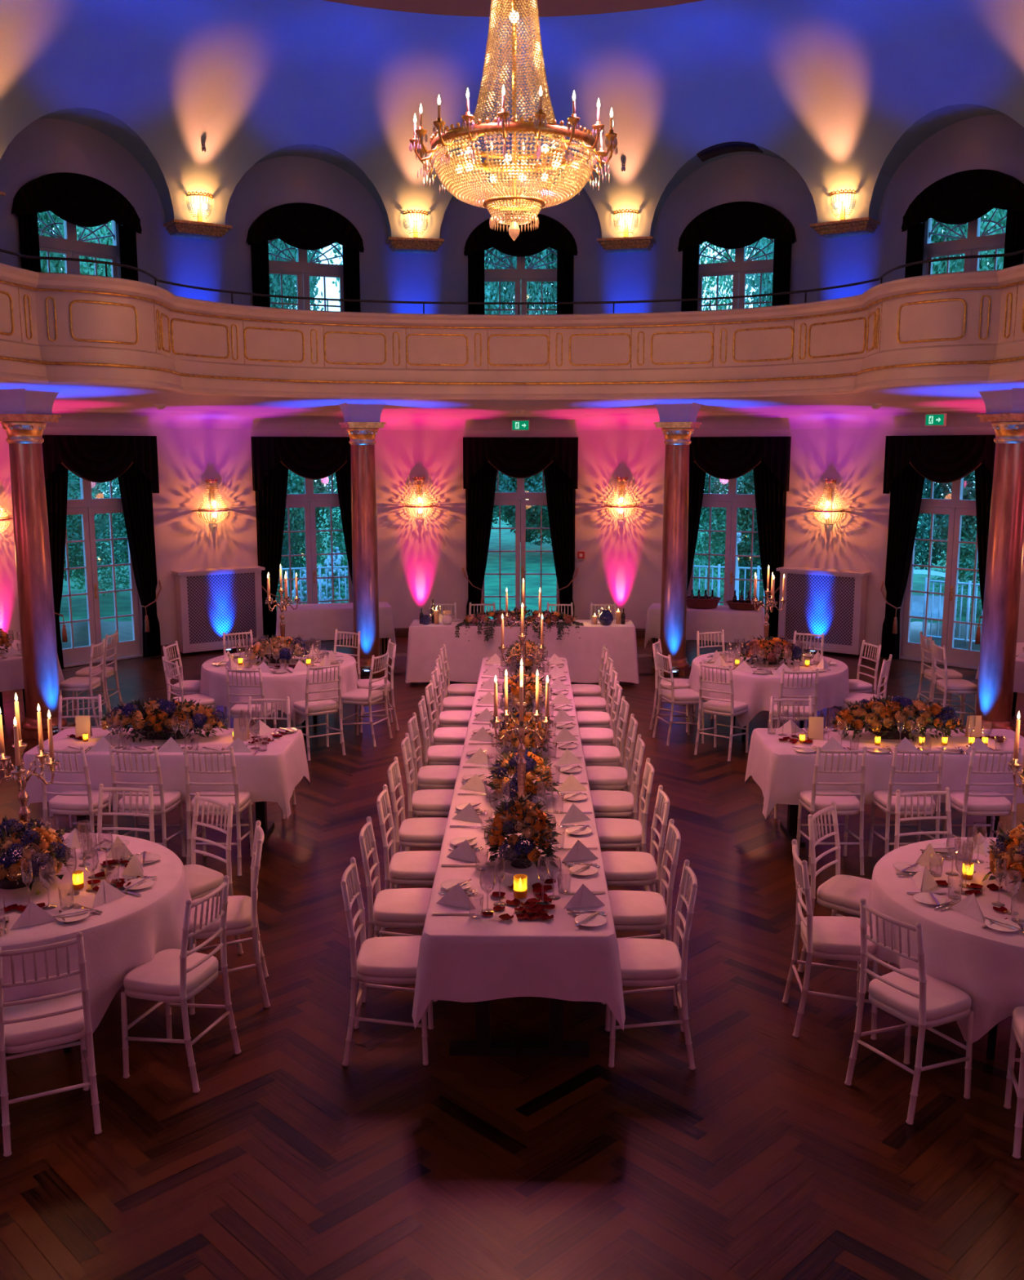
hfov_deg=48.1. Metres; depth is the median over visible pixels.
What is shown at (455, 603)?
banquet chair
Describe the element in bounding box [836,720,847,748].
wine glass
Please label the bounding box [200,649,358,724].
tablecloth
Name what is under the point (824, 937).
banquet chair
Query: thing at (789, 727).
napkin
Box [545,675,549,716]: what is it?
candle
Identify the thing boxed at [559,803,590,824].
napkin
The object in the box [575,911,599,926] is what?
knife
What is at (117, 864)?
water tumbler
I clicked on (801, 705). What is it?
banquet chair
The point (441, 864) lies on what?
knife
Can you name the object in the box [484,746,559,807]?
flower arrangement
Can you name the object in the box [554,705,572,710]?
bread plate
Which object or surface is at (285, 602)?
candle cup
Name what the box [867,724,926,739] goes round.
bowl
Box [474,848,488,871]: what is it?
water tumbler
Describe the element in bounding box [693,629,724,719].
banquet chair
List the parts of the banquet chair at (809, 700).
leg, leg, backrest, leg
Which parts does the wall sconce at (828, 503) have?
crown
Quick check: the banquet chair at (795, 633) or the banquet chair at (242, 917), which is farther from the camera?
the banquet chair at (795, 633)
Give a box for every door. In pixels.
[59,477,142,667]
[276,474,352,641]
[481,470,559,619]
[686,474,764,643]
[898,477,981,670]
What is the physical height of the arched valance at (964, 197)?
0.660 m
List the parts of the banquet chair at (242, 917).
leg, seat frame, backrest, leg, leg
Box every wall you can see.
[0,114,1023,314]
[0,426,1023,671]
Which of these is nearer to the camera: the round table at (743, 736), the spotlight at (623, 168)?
the round table at (743, 736)
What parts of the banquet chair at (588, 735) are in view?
seat frame, leg, backrest, leg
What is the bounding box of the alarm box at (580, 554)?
[577,551,584,558]
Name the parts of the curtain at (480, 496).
tieback cord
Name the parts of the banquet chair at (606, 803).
seat frame, leg, leg, backrest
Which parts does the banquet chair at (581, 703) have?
seat frame, leg, leg, backrest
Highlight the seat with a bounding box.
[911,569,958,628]
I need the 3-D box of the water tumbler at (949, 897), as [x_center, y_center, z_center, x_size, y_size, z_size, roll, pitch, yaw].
[2.189,1.224,5.666,0.073,0.105,0.074,1,10,7]
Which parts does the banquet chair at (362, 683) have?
leg, seat frame, leg, backrest, leg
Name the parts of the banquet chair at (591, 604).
leg, backrest, leg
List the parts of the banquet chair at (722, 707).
leg, leg, backrest, seat frame, leg, leg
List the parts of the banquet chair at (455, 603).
backrest, leg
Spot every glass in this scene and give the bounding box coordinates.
[21,858,32,906]
[38,865,56,910]
[65,847,79,896]
[75,820,92,859]
[77,821,90,866]
[82,848,98,892]
[86,832,99,879]
[97,831,112,871]
[106,715,115,746]
[112,720,124,749]
[171,715,180,746]
[179,720,190,748]
[248,720,259,749]
[252,706,260,737]
[479,869,495,912]
[484,826,497,865]
[488,791,501,825]
[493,857,506,906]
[494,737,506,758]
[501,782,509,801]
[536,782,545,803]
[536,857,548,904]
[539,730,550,759]
[541,782,553,817]
[546,857,561,899]
[777,709,787,736]
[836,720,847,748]
[894,715,904,746]
[909,720,920,749]
[944,835,961,875]
[953,851,970,894]
[958,840,973,888]
[963,827,977,873]
[965,715,975,746]
[971,823,986,863]
[981,721,991,744]
[991,857,1006,906]
[1003,870,1022,915]
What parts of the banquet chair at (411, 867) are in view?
leg, backrest, leg, seat frame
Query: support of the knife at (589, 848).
on the tablecloth at (462, 958)
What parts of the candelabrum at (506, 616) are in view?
arm, stem, arm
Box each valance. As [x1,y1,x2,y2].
[11,172,142,234]
[41,435,159,493]
[245,203,364,253]
[250,436,351,491]
[462,437,577,488]
[463,211,577,257]
[677,201,796,252]
[688,436,791,491]
[882,435,995,493]
[901,169,1023,231]
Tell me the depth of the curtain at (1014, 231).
14.40 m
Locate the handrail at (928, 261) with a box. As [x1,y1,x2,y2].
[0,248,1023,314]
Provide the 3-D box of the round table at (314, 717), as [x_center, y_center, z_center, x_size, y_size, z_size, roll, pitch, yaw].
[-2.429,0.605,12.049,1.500,0.755,1.500,0,9,1]
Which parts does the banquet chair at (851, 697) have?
leg, backrest, leg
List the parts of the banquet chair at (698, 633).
leg, backrest, leg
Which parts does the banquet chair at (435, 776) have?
leg, backrest, leg, seat frame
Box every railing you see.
[275,564,347,610]
[693,564,764,604]
[921,577,982,642]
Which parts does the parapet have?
panel moulding, slot moulding, slot moulding, panel moulding, slot moulding, panel moulding, panel moulding, slot moulding, panel moulding, slot moulding, panel moulding, slot moulding, panel moulding, slot moulding, gilded rail, gilded rail, panel moulding, slot moulding, panel moulding, slot moulding, panel moulding, slot moulding, panel moulding, slot moulding, panel moulding, panel moulding, slot moulding, panel moulding, slot moulding, slot moulding, panel moulding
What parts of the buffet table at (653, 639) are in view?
leg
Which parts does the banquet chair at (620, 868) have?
seat frame, leg, backrest, leg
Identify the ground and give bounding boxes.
[58,494,982,622]
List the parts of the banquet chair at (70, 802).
leg, backrest, leg, seat frame, leg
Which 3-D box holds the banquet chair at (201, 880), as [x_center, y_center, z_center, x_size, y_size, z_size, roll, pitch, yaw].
[-1.871,1.407,6.688,0.398,0.934,0.423,8,12,38]
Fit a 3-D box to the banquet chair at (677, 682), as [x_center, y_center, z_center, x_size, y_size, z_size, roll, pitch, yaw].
[1.718,0.480,12.264,0.423,0.934,0.398,3,10,18]
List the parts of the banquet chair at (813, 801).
leg, leg, seat frame, backrest, leg, leg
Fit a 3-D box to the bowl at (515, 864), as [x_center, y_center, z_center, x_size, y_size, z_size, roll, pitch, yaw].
[0.050,1.161,6.133,0.165,0.076,0.200,0,9,1]
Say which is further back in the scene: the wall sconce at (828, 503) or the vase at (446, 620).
the wall sconce at (828, 503)
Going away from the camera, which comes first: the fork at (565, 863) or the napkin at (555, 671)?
the fork at (565, 863)
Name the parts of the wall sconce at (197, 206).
crown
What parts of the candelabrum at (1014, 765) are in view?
arm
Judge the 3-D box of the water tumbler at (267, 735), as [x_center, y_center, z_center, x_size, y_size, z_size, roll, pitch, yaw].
[-1.835,0.761,8.446,0.074,0.105,0.073,0,9,-1]
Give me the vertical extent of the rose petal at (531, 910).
0.014 m
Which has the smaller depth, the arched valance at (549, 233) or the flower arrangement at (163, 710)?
the flower arrangement at (163, 710)
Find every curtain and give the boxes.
[17,213,40,272]
[44,462,68,669]
[117,463,161,657]
[118,224,137,280]
[250,240,270,307]
[255,462,288,638]
[335,462,352,584]
[342,245,360,312]
[462,461,497,616]
[467,250,484,314]
[543,461,578,619]
[556,250,573,314]
[680,244,698,311]
[686,462,706,593]
[752,462,786,638]
[771,239,791,306]
[880,463,924,659]
[904,222,924,278]
[974,463,992,644]
[1002,209,1023,269]
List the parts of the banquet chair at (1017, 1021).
leg, seat frame, leg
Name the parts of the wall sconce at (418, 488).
crown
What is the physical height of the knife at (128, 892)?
0.007 m
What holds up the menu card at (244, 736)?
on the tablecloth at (272, 775)
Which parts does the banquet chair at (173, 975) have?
leg, leg, seat frame, leg, backrest, leg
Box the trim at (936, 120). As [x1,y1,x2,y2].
[37,103,1005,237]
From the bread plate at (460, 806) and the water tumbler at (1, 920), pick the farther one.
the bread plate at (460, 806)
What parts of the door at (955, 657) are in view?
handle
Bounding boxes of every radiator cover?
[171,565,265,653]
[776,566,870,654]
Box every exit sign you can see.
[511,420,528,431]
[924,413,946,426]
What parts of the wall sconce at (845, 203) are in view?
crown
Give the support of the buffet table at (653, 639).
on the floor at (15, 1238)
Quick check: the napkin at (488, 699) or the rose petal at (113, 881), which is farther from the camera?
the napkin at (488, 699)
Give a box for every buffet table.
[382,637,386,653]
[652,637,657,662]
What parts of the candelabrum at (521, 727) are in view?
arm, arm, stem, arm, arm, arm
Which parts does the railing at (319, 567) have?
rail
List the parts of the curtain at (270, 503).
tieback cord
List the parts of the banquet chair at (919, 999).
leg, backrest, leg, leg, seat frame, leg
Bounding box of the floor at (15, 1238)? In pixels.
[0,619,1023,1279]
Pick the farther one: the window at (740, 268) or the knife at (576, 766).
the window at (740, 268)
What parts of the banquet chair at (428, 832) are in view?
leg, backrest, leg, seat frame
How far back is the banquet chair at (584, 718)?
10.57 m
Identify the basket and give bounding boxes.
[686,595,720,608]
[725,600,764,610]
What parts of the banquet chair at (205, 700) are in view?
leg, backrest, leg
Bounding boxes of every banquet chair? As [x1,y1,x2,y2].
[0,931,102,1156]
[37,744,118,835]
[49,693,102,817]
[59,638,108,726]
[75,630,122,715]
[96,783,155,842]
[108,745,186,857]
[120,875,241,1093]
[161,656,217,728]
[162,640,213,725]
[183,746,253,875]
[183,791,243,954]
[187,820,270,1015]
[222,629,253,713]
[225,666,276,728]
[240,696,296,819]
[293,661,346,760]
[316,629,364,718]
[339,649,392,746]
[340,857,433,1066]
[355,639,399,733]
[359,816,437,1002]
[376,784,439,937]
[386,756,447,888]
[400,733,453,851]
[407,712,458,817]
[417,695,463,816]
[424,680,467,789]
[430,602,456,618]
[431,666,471,728]
[435,654,474,711]
[440,644,476,697]
[468,602,495,617]
[546,602,573,617]
[570,644,608,697]
[573,654,613,712]
[576,666,617,728]
[578,680,622,790]
[582,695,629,817]
[586,713,637,818]
[589,602,616,619]
[590,733,644,851]
[595,757,653,890]
[600,785,670,893]
[600,818,680,1006]
[604,859,697,1070]
[648,638,693,732]
[652,649,704,746]
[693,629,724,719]
[693,661,748,761]
[763,696,820,819]
[768,668,818,728]
[782,839,878,1039]
[792,631,823,721]
[795,746,866,875]
[796,800,892,991]
[825,640,880,727]
[841,653,892,728]
[844,897,973,1124]
[867,746,943,857]
[893,786,951,849]
[915,631,962,719]
[930,640,977,728]
[941,746,1021,838]
[1003,1005,1023,1158]
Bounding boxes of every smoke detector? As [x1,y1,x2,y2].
[154,403,166,409]
[514,408,524,413]
[869,403,881,408]
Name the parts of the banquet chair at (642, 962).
leg, leg, seat frame, leg, backrest, leg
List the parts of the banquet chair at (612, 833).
seat frame, leg, backrest, leg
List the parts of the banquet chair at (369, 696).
leg, leg, seat frame, leg, backrest, leg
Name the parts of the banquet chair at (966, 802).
leg, leg, seat frame, leg, backrest, leg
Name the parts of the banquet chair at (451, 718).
leg, backrest, leg, seat frame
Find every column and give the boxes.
[0,388,75,740]
[337,402,388,675]
[650,402,702,676]
[958,387,1023,737]
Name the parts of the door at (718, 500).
frame, handle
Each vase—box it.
[421,614,430,624]
[442,609,452,624]
[598,609,613,625]
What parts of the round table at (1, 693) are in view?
leg, leg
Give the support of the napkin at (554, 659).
on the tablecloth at (462, 958)
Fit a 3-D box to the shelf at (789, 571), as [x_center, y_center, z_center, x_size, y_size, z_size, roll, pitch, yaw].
[4.527,-0.987,16.691,1.300,0.070,0.340,7,11,35]
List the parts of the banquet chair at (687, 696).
leg, backrest, leg, seat frame, leg, leg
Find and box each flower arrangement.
[0,628,11,652]
[0,814,75,894]
[97,695,229,743]
[245,634,310,665]
[454,607,583,641]
[483,793,561,871]
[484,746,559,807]
[493,704,553,756]
[499,668,545,709]
[504,638,546,671]
[737,634,802,665]
[830,694,964,742]
[981,820,1023,886]
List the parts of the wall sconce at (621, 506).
crown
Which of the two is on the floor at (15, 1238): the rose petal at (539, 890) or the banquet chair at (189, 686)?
the banquet chair at (189, 686)
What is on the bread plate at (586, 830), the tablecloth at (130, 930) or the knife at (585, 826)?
the knife at (585, 826)
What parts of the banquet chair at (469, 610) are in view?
leg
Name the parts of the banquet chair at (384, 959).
leg, backrest, leg, seat frame, leg, leg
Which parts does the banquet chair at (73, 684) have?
leg, seat frame, leg, backrest, leg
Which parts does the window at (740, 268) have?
frame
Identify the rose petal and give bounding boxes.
[0,906,13,911]
[6,903,21,909]
[17,905,26,911]
[35,902,44,907]
[87,879,101,884]
[92,885,98,891]
[94,871,110,876]
[100,861,112,865]
[105,866,115,870]
[110,858,122,865]
[111,878,124,883]
[115,880,131,888]
[119,860,128,863]
[272,734,282,737]
[482,911,493,915]
[490,891,505,897]
[493,905,504,911]
[498,913,513,919]
[506,897,519,906]
[507,883,522,888]
[514,906,524,911]
[515,913,530,919]
[517,907,528,913]
[520,901,535,907]
[524,913,539,919]
[526,897,540,903]
[526,907,540,913]
[529,903,545,910]
[531,882,543,888]
[532,886,546,893]
[533,908,547,915]
[535,893,547,897]
[538,884,552,890]
[538,913,553,919]
[540,896,551,902]
[542,878,555,884]
[542,904,555,909]
[935,880,950,885]
[964,890,977,894]
[965,883,979,888]
[968,883,982,888]
[986,883,1002,890]
[992,906,1007,913]
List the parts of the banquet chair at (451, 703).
leg, backrest, leg, seat frame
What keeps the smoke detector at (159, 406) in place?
attached to the ceiling at (82, 406)
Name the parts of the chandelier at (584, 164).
arm, arm, arm, bulb, arm, bulb, arm, bulb, arm, bulb, frame, stem, crystal dish, bulb, arm, bulb, bulb, arm, arm, bulb, arm, arm, bulb, arm, arm, bulb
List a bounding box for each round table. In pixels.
[0,688,26,724]
[63,1041,71,1053]
[258,715,316,740]
[733,715,803,741]
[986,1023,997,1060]
[1011,692,1017,715]
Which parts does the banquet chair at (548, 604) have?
leg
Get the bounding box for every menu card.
[75,715,92,737]
[233,718,249,741]
[807,716,823,739]
[964,715,981,737]
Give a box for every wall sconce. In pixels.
[0,502,13,533]
[186,191,213,222]
[191,478,234,528]
[399,476,439,523]
[402,209,427,237]
[601,476,641,524]
[613,208,638,237]
[807,478,850,528]
[829,189,855,220]
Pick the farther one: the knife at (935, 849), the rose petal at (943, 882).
the knife at (935, 849)
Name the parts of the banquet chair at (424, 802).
leg, backrest, leg, seat frame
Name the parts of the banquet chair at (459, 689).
leg, backrest, leg, seat frame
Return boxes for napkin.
[4,646,22,657]
[9,901,56,929]
[64,828,96,849]
[88,736,115,751]
[91,880,125,908]
[106,835,133,857]
[121,853,143,876]
[157,737,183,751]
[221,650,234,662]
[224,657,237,669]
[225,737,251,752]
[248,720,273,734]
[255,661,272,672]
[292,660,306,671]
[308,644,321,654]
[319,655,331,666]
[327,649,337,660]
[436,882,475,909]
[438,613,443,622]
[446,839,479,862]
[451,802,483,823]
[460,773,488,791]
[465,747,493,764]
[469,726,493,742]
[473,708,493,721]
[477,691,499,704]
[480,677,500,689]
[482,664,501,676]
[484,653,504,663]
[546,653,564,664]
[547,664,566,675]
[548,677,568,689]
[550,691,572,704]
[552,708,573,722]
[552,726,577,742]
[555,748,582,764]
[556,773,586,791]
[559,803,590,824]
[562,840,598,862]
[563,884,604,908]
[711,649,719,660]
[713,655,726,666]
[730,644,742,654]
[733,661,752,672]
[773,662,792,674]
[776,719,802,734]
[811,650,822,662]
[816,657,829,669]
[820,736,844,750]
[893,737,917,751]
[911,865,937,892]
[915,843,941,865]
[948,893,985,923]
[957,832,990,854]
[964,737,991,752]
[1016,652,1023,658]
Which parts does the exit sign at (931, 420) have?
panel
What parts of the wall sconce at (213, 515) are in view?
crown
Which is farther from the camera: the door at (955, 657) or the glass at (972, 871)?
the door at (955, 657)
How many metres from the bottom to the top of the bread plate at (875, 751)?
0.014 m
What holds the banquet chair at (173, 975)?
on the floor at (15, 1238)
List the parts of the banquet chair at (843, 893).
leg, backrest, leg, seat frame, leg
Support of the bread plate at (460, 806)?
on the tablecloth at (462, 958)
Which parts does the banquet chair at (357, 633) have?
leg, backrest, leg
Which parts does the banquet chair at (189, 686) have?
leg, backrest, leg, seat frame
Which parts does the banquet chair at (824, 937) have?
leg, backrest, leg, seat frame, leg, leg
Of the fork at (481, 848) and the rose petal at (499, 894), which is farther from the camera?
the fork at (481, 848)
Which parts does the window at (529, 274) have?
frame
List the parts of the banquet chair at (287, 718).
leg, backrest, leg, leg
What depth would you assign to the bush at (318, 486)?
22.79 m
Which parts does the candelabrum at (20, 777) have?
arm, arm, arm, stem, arm, arm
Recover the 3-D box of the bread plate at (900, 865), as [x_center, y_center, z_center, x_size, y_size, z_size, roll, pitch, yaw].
[2.092,1.202,6.057,0.152,0.014,0.152,1,9,5]
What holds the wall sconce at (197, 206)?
on the ledge at (177, 228)
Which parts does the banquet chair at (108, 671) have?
leg, leg, seat frame, leg, backrest, leg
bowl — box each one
[0,860,40,889]
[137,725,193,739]
[264,653,290,663]
[507,844,535,868]
[510,783,534,801]
[755,655,783,665]
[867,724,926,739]
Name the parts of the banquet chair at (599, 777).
seat frame, leg, backrest, leg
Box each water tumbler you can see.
[0,897,4,922]
[57,884,74,910]
[78,832,92,853]
[103,865,119,888]
[110,843,124,866]
[121,737,131,750]
[188,736,198,750]
[257,735,267,751]
[467,894,483,919]
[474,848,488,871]
[480,810,492,831]
[484,782,495,798]
[490,732,499,746]
[546,742,556,758]
[551,795,564,813]
[551,829,564,849]
[556,871,571,893]
[766,720,776,734]
[921,735,932,750]
[928,854,943,877]
[947,875,963,900]
[954,838,968,861]
[994,736,1005,751]
[1010,897,1023,923]
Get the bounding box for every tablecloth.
[0,640,64,692]
[0,832,193,1035]
[20,728,310,819]
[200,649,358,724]
[275,601,395,644]
[404,619,639,684]
[411,657,625,1031]
[644,603,764,648]
[687,650,848,727]
[744,728,1023,819]
[866,836,1023,1043]
[974,642,1023,693]
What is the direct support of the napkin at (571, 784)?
on the tablecloth at (462, 958)
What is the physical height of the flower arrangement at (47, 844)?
0.382 m
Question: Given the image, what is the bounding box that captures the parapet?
[0,262,1023,399]
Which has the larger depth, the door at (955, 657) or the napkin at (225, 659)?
the door at (955, 657)
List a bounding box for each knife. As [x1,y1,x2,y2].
[53,909,95,917]
[58,910,66,925]
[102,838,113,844]
[119,889,141,896]
[120,859,159,865]
[123,875,151,891]
[141,851,145,864]
[279,727,296,732]
[431,912,475,915]
[440,864,478,866]
[445,878,471,891]
[449,825,484,827]
[451,836,476,847]
[457,793,488,795]
[462,766,491,767]
[475,705,498,706]
[560,847,597,849]
[561,765,579,772]
[562,791,581,799]
[564,891,604,893]
[567,825,589,834]
[569,862,592,875]
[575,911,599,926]
[794,746,816,751]
[862,746,889,751]
[899,862,919,872]
[906,892,946,893]
[926,888,940,906]
[933,847,959,850]
[937,747,964,752]
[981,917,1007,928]
[983,916,1023,932]
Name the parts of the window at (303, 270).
frame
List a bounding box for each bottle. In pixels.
[419,608,423,623]
[430,599,435,622]
[620,608,625,624]
[702,590,706,599]
[732,591,736,602]
[739,591,742,603]
[746,591,750,603]
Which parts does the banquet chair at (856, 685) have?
leg, seat frame, leg, backrest, leg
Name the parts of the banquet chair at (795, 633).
leg, backrest, leg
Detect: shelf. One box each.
[163,219,232,230]
[171,565,265,577]
[386,236,444,246]
[596,236,655,246]
[776,566,870,577]
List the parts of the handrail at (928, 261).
post, post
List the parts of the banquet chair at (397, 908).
leg, backrest, leg, seat frame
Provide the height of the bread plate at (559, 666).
0.014 m
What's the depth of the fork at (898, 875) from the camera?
5.94 m
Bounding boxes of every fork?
[3,915,8,933]
[70,905,101,914]
[73,902,102,913]
[86,840,104,850]
[114,851,146,860]
[119,875,156,880]
[438,889,475,893]
[440,892,477,895]
[448,846,481,849]
[448,848,483,850]
[556,791,586,794]
[556,823,585,826]
[559,825,591,828]
[561,861,596,865]
[564,863,599,867]
[566,908,604,913]
[567,912,606,915]
[895,872,933,875]
[897,875,935,877]
[920,848,954,857]
[921,851,955,860]
[933,898,958,910]
[940,899,960,911]
[1017,918,1023,936]
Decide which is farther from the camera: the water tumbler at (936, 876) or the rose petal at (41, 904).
the water tumbler at (936, 876)
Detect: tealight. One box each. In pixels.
[73,874,83,888]
[514,878,525,897]
[962,864,971,878]
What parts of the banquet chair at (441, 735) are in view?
leg, backrest, leg, seat frame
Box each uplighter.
[226,648,233,653]
[360,668,369,675]
[668,669,679,676]
[807,648,817,654]
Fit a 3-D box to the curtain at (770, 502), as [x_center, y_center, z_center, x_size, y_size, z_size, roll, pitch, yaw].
[3.826,-1.407,17.114,0.623,3.020,0.214,3,10,20]
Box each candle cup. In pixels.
[0,751,10,767]
[10,764,26,780]
[34,749,48,764]
[44,756,59,771]
[265,597,271,604]
[282,598,289,604]
[293,595,300,603]
[489,715,502,728]
[497,644,506,653]
[500,709,511,721]
[502,613,510,621]
[515,699,527,723]
[515,720,527,733]
[531,709,542,721]
[536,613,543,621]
[537,644,546,653]
[541,715,553,728]
[751,598,758,605]
[768,599,776,606]
[779,597,786,604]
[1007,757,1022,773]
[1016,768,1023,783]
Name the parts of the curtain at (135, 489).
tieback cord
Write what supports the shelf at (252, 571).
attached to the radiator cover at (211, 602)
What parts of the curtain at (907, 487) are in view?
tieback cord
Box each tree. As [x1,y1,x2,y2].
[37,210,112,574]
[267,238,324,311]
[328,242,510,309]
[484,247,556,542]
[699,241,734,310]
[730,237,943,308]
[924,208,1006,580]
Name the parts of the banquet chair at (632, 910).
seat frame, leg, backrest, leg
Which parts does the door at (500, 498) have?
frame, handle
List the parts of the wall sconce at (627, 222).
crown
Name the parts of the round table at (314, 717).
leg, leg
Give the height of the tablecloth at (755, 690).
0.499 m
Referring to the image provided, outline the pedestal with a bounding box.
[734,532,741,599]
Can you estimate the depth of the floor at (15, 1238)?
5.19 m
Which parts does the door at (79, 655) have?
handle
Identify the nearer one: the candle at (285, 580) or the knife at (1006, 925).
the knife at (1006, 925)
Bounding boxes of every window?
[37,211,120,278]
[267,238,345,311]
[484,248,556,314]
[695,236,773,311]
[921,208,1006,275]
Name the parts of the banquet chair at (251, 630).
leg, backrest, leg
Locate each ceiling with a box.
[0,0,1023,239]
[0,381,1023,430]
[322,0,704,17]
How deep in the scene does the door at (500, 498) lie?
18.30 m
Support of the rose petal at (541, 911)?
on the tablecloth at (462, 958)
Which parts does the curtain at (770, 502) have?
tieback cord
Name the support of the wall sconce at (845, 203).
on the ledge at (867, 225)
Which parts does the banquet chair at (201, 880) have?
leg, seat frame, backrest, leg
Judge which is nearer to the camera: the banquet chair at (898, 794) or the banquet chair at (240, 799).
the banquet chair at (898, 794)
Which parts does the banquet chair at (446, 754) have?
leg, backrest, leg, seat frame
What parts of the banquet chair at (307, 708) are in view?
leg, leg, seat frame, backrest, leg, leg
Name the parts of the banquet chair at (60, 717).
leg, backrest, leg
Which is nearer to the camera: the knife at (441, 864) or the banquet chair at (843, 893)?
the knife at (441, 864)
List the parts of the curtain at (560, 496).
tieback cord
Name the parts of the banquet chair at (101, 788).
leg, backrest, leg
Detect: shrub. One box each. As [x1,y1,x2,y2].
[291,568,329,604]
[318,546,348,603]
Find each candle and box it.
[0,708,4,753]
[12,693,26,768]
[13,717,20,765]
[36,704,44,750]
[47,710,54,757]
[266,575,269,597]
[277,564,284,601]
[284,574,287,598]
[295,573,297,595]
[433,608,438,624]
[493,675,497,716]
[501,613,503,644]
[503,670,507,710]
[505,587,507,613]
[517,603,526,650]
[519,579,526,618]
[519,658,523,693]
[519,679,523,721]
[535,670,538,710]
[538,587,541,613]
[540,614,543,644]
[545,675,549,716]
[591,613,596,624]
[615,609,620,623]
[753,574,756,598]
[764,564,770,602]
[770,573,773,595]
[771,575,774,599]
[782,574,784,597]
[1013,711,1020,759]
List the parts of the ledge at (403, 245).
moulding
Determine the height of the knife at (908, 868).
0.007 m
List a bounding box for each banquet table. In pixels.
[76,801,274,848]
[779,804,999,847]
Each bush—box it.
[63,470,129,595]
[111,469,304,608]
[275,470,347,600]
[491,470,548,527]
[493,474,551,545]
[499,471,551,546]
[693,469,761,601]
[737,471,974,601]
[921,470,982,617]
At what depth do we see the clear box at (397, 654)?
15.25 m
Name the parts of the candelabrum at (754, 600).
arm, stem, arm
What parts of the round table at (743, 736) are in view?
leg, leg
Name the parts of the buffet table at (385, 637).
leg, leg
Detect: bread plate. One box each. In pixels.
[55,908,89,922]
[62,746,84,750]
[100,839,128,848]
[123,878,154,889]
[130,746,151,750]
[136,853,159,863]
[199,746,220,750]
[211,662,226,666]
[271,669,287,673]
[279,727,298,733]
[331,660,343,663]
[440,879,471,889]
[449,836,476,845]
[455,802,479,809]
[462,773,484,779]
[466,750,487,755]
[472,728,491,733]
[475,711,493,714]
[549,664,564,667]
[551,676,566,680]
[551,690,568,694]
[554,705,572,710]
[555,723,573,728]
[556,742,577,748]
[560,766,581,773]
[564,793,587,800]
[565,826,591,835]
[568,864,598,875]
[574,913,607,926]
[702,658,715,662]
[753,671,768,674]
[794,746,814,752]
[802,653,814,657]
[811,668,826,671]
[826,661,836,664]
[866,747,887,753]
[893,861,922,871]
[912,892,945,904]
[925,842,954,853]
[938,746,960,753]
[984,918,1019,932]
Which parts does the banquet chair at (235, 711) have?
leg, backrest, seat frame, leg, leg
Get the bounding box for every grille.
[186,572,256,644]
[784,573,854,645]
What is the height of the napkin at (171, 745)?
0.105 m
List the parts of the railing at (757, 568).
rail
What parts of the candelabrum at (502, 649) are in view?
arm, stem, arm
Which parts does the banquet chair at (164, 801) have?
leg, backrest, leg, seat frame, leg, leg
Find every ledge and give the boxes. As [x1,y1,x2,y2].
[0,191,5,196]
[163,219,232,239]
[386,236,444,253]
[596,236,655,253]
[809,217,879,238]
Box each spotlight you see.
[200,138,206,152]
[621,160,625,172]
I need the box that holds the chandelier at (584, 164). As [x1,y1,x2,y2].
[408,0,617,240]
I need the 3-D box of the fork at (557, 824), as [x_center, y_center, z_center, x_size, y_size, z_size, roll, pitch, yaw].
[0.358,1.091,6.744,0.187,0.013,0.022,0,9,2]
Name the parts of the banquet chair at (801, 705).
leg, seat frame, backrest, leg, leg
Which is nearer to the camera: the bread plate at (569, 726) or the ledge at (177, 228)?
the bread plate at (569, 726)
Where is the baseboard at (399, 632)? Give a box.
[152,627,888,658]
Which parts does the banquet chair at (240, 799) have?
leg, leg, backrest, seat frame, leg, leg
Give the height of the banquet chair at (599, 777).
0.934 m
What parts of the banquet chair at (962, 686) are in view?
leg, backrest, leg, seat frame, leg, leg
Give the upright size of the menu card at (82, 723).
0.170 m
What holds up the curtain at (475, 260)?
hanging from the wall at (993, 142)
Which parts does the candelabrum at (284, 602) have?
arm, stem, arm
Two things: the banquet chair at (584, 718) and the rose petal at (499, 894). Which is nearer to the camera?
the rose petal at (499, 894)
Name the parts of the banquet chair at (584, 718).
seat frame, leg, backrest, leg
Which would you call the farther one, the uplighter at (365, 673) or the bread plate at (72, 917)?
the uplighter at (365, 673)
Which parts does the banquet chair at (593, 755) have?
seat frame, leg, backrest, leg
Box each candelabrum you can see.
[0,693,60,878]
[265,564,300,653]
[488,658,553,820]
[497,603,546,702]
[502,579,543,667]
[751,564,786,654]
[1007,711,1023,794]
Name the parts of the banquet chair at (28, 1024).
leg, backrest, seat frame, leg, leg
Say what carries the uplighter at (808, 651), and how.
on the floor at (15, 1238)
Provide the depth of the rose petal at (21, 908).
5.53 m
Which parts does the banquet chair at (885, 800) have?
leg, leg, seat frame, backrest, leg, leg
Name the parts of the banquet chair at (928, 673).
leg, backrest, leg, seat frame, leg, leg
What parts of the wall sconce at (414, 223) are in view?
crown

